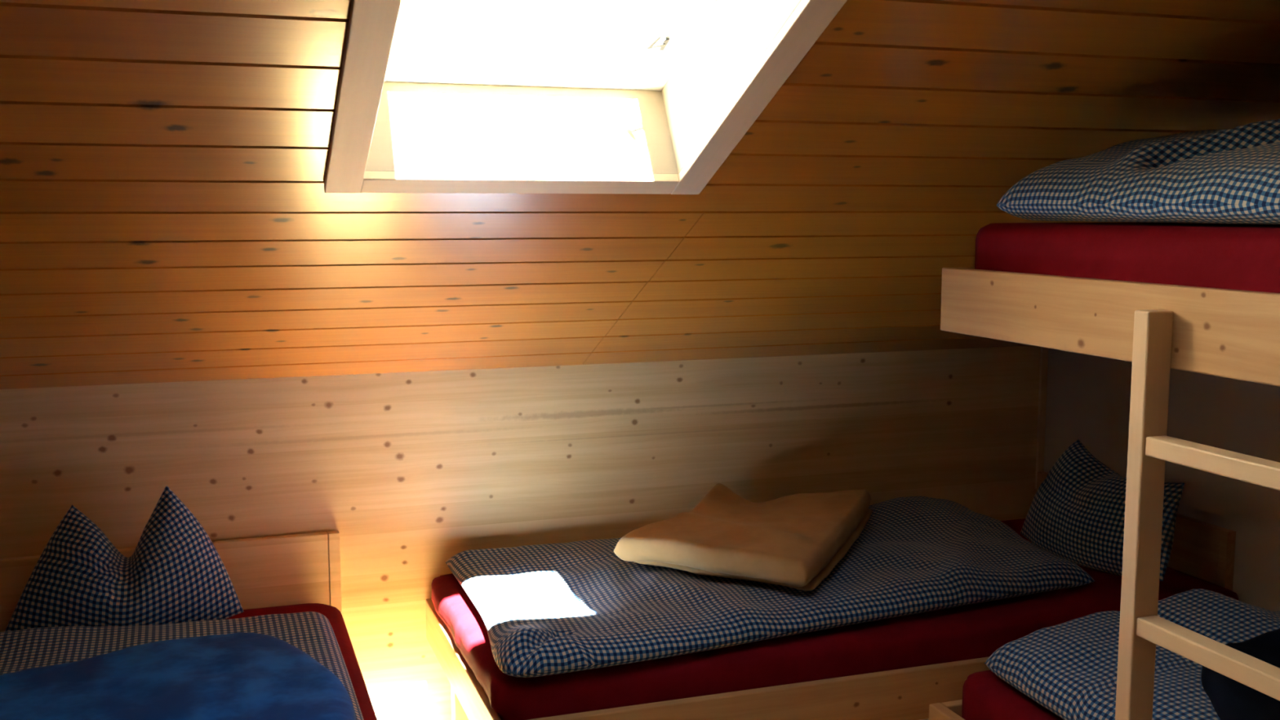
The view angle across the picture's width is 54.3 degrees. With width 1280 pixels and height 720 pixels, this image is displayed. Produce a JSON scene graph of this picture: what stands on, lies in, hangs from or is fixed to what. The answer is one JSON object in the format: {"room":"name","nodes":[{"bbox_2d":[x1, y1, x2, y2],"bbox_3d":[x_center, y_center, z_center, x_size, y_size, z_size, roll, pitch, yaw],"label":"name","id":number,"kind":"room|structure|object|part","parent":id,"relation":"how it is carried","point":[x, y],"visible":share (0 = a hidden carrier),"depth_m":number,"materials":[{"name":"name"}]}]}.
{"room":"attic bedroom","nodes":[
{"label":"attic bedroom","id":0,"kind":"room"},
{"bbox_2d":[0,345,1040,719],"bbox_3d":[-0.800,0.545,3.444,4.780,1.126,0.060,-2,7,-19],"label":"wall","id":1,"kind":"structure","parent":0,"point":[413,472],"depth_m":3.51,"materials":[{"name":"brown wood"}]},
{"bbox_2d":[1035,346,1048,488],"bbox_3d":[1.318,0.191,4.100,0.022,0.472,0.012,-2,7,-19],"label":"trim","id":2,"kind":"structure","parent":1,"relation":"attached to","point":[1043,351],"depth_m":4.09,"materials":[{"name":"brown wood"}]},
{"bbox_2d":[0,0,1279,389],"bbox_3d":[-0.041,-0.928,1.054,4.780,2.619,5.164,-2,7,-19],"label":"ceiling","id":3,"kind":"structure","parent":0,"point":[166,214],"depth_m":2.50,"materials":[{"name":"brown wood"}]},
{"bbox_2d":[324,0,847,194],"bbox_3d":[-0.051,-0.649,1.847,0.737,0.787,1.306,-2,7,-19],"label":"frame","id":4,"kind":"structure","parent":3,"relation":"attached to","point":[663,118],"depth_m":2.35,"materials":[{"name":"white wood"}]},
{"bbox_3d":[-0.068,-0.753,1.901,0.665,0.055,1.270,-2,-18,-19],"label":"sash","id":5,"kind":"part","parent":4,"relation":"part of","materials":[{"name":"white paint"}]},
{"bbox_2d":[1043,348,1279,611],"bbox_3d":[2.166,-0.407,1.824,0.150,3.408,4.700,-2,7,-19],"label":"wall","id":6,"kind":"structure","parent":0,"point":[1088,397],"depth_m":3.44,"materials":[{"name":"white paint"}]},
{"bbox_3d":[-0.022,1.435,1.286,4.780,0.120,5.000,-2,7,-19],"label":"floor","id":7,"kind":"structure","parent":0,"visible":0},
{"bbox_2d":[0,530,342,631],"bbox_3d":[-0.929,0.921,2.324,0.939,0.651,2.038,-2,7,-19],"label":"headboard","id":8,"kind":"object","parent":7,"relation":"on","point":[277,571],"visible":0.28,"depth_m":3.32,"materials":[{"name":"brown wood"}]},
{"bbox_2d":[224,603,377,719],"bbox_3d":[-0.912,0.836,2.308,0.897,0.126,1.996,-2,7,-19],"label":"mattress","id":9,"kind":"object","parent":8,"relation":"on","point":[334,615],"visible":0.17,"depth_m":3.10,"materials":[{"name":"fabric"}]},
{"bbox_2d":[4,485,244,631],"bbox_3d":[-1.254,0.497,3.042,0.542,0.344,0.193,-2,7,-19],"label":"pillow","id":10,"kind":"object","parent":9,"relation":"on","point":[175,573],"visible":0.88,"depth_m":3.00,"materials":[{"name":"blue fabric"}]},
{"bbox_2d":[0,611,364,719],"bbox_3d":[-0.942,0.732,2.283,0.882,0.080,1.532,-2,7,-19],"label":"duvet","id":11,"kind":"object","parent":9,"relation":"on","point":[312,633],"visible":0.39,"depth_m":2.86,"materials":[{"name":"blue fabric"}]},
{"bbox_2d":[0,632,355,719],"bbox_3d":[-0.878,0.688,2.234,0.736,0.057,1.110,-2,7,-19],"label":"blanket","id":12,"kind":"object","parent":11,"relation":"on","point":[235,676],"visible":1,"depth_m":2.46,"materials":[{"name":"blue fabric"}]},
{"bbox_2d":[425,471,1235,719],"bbox_3d":[0.518,0.786,3.392,2.038,0.660,0.946,-2,7,-19],"label":"bed","id":13,"kind":"object","parent":7,"relation":"on","point":[1200,549],"visible":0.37,"depth_m":2.91,"materials":[{"name":"brown wood"}]},
{"bbox_3d":[-0.499,0.933,3.494,0.050,0.345,0.050,-2,7,-19],"label":"leg","id":14,"kind":"part","parent":13,"relation":"part of","materials":[{"name":"brown wood"}]},
{"bbox_3d":[-0.442,0.776,3.070,0.016,0.114,0.920,-2,7,-19],"label":"foot rail","id":15,"kind":"part","parent":13,"relation":"part of","materials":[{"name":"brown wood"}]},
{"bbox_3d":[0.655,0.786,2.949,2.010,0.123,0.025,-2,7,-19],"label":"rail","id":16,"kind":"part","parent":13,"relation":"part of","materials":[{"name":"brown wood"}]},
{"bbox_2d":[431,518,1238,719],"bbox_3d":[0.502,0.674,3.373,2.010,0.155,0.894,-2,7,-19],"label":"mattress","id":17,"kind":"object","parent":13,"relation":"on","point":[976,630],"visible":0.29,"depth_m":2.91,"materials":[{"name":"red fabric"}]},
{"bbox_2d":[444,496,1094,677],"bbox_3d":[0.362,0.537,3.300,1.708,0.123,0.916,-2,7,-19],"label":"duvet","id":18,"kind":"object","parent":17,"relation":"on","point":[546,609],"visible":0.72,"depth_m":3.09,"materials":[{"name":"blue fabric"}]},
{"bbox_2d":[613,483,872,591],"bbox_3d":[0.332,0.452,3.411,0.534,0.130,0.771,4,8,27],"label":"blanket","id":19,"kind":"object","parent":18,"relation":"on","point":[795,541],"visible":1,"depth_m":3.19,"materials":[{"name":"beige fabric"}]},
{"bbox_2d":[1020,439,1184,581],"bbox_3d":[1.293,0.417,3.489,0.195,0.319,0.557,-2,7,-19],"label":"pillow","id":20,"kind":"object","parent":17,"relation":"on","point":[1076,514],"visible":0.72,"depth_m":3.48,"materials":[{"name":"blue fabric"}]},
{"bbox_3d":[1.447,0.590,3.763,0.026,0.360,0.790,-2,7,-19],"label":"headboard","id":21,"kind":"part","parent":13,"relation":"part of","materials":[{"name":"brown wood"}]},
{"bbox_2d":[928,266,1279,719],"bbox_3d":[1.509,0.599,1.885,1.128,1.397,2.117,-2,7,-19],"label":"bunk bed","id":22,"kind":"object","parent":7,"relation":"on","point":[1227,333],"visible":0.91,"depth_m":2.13,"materials":[{"name":"brown wood"}]},
{"bbox_3d":[0.981,0.932,1.769,0.028,0.132,2.065,-2,7,-19],"label":"rail","id":23,"kind":"part","parent":22,"relation":"part of","materials":[{"name":"brown wood"}]},
{"bbox_3d":[1.167,0.794,2.904,1.071,0.132,0.024,-2,7,-19],"label":"rail","id":24,"kind":"part","parent":22,"relation":"part of","materials":[{"name":"brown wood"}]},
{"bbox_3d":[1.167,-0.149,2.789,1.071,0.132,0.024,-2,7,-19],"label":"rail","id":25,"kind":"part","parent":22,"relation":"part of","materials":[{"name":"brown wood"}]},
{"bbox_2d":[961,670,1063,719],"bbox_3d":[1.500,0.844,1.940,1.063,0.164,2.006,-2,7,-19],"label":"mattress","id":26,"kind":"object","parent":22,"relation":"on","point":[985,695],"visible":0.15,"depth_m":2.58,"materials":[{"name":"red fabric"}]},
{"bbox_2d":[984,588,1279,719],"bbox_3d":[1.389,0.650,2.214,1.010,0.144,1.314,-2,7,-19],"label":"duvet","id":27,"kind":"object","parent":26,"relation":"on","point":[1069,668],"visible":0.61,"depth_m":2.51,"materials":[{"name":"blue fabric"}]},
{"bbox_2d":[1200,628,1279,719],"bbox_3d":[1.411,0.612,2.117,0.847,0.111,0.815,-2,7,-19],"label":"blanket","id":28,"kind":"object","parent":27,"relation":"on","point":[1231,700],"visible":0.54,"depth_m":2.19,"materials":[{"name":"fabric"}]},
{"bbox_3d":[0.981,-0.011,1.654,0.028,0.132,2.065,-2,7,-19],"label":"rail","id":29,"kind":"part","parent":22,"relation":"part of","materials":[{"name":"brown wood"}]},
{"bbox_2d":[974,222,1279,293],"bbox_3d":[1.500,-0.104,1.824,1.063,0.174,2.006,-2,7,-19],"label":"mattress","id":30,"kind":"object","parent":22,"relation":"on","point":[1233,256],"visible":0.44,"depth_m":2.11,"materials":[{"name":"red fabric"}]},
{"bbox_2d":[995,118,1279,224],"bbox_3d":[1.434,-0.304,1.942,1.005,0.185,1.587,-2,7,-19],"label":"duvet","id":31,"kind":"object","parent":30,"relation":"on","point":[1225,175],"visible":1,"depth_m":2.17,"materials":[{"name":"blue fabric"}]},
{"bbox_2d":[1115,309,1279,719],"bbox_3d":[0.896,0.621,1.857,0.050,1.358,0.498,-2,7,-19],"label":"ladder","id":32,"kind":"object","parent":7,"relation":"on","point":[1149,446],"visible":1,"depth_m":2.00,"materials":[{"name":"brown wood"}]},
{"bbox_3d":[0.820,0.595,2.075,0.050,1.358,0.034,-2,7,-19],"label":"post","id":33,"kind":"part","parent":32,"relation":"part of","materials":[{"name":"brown wood"}]}
]}

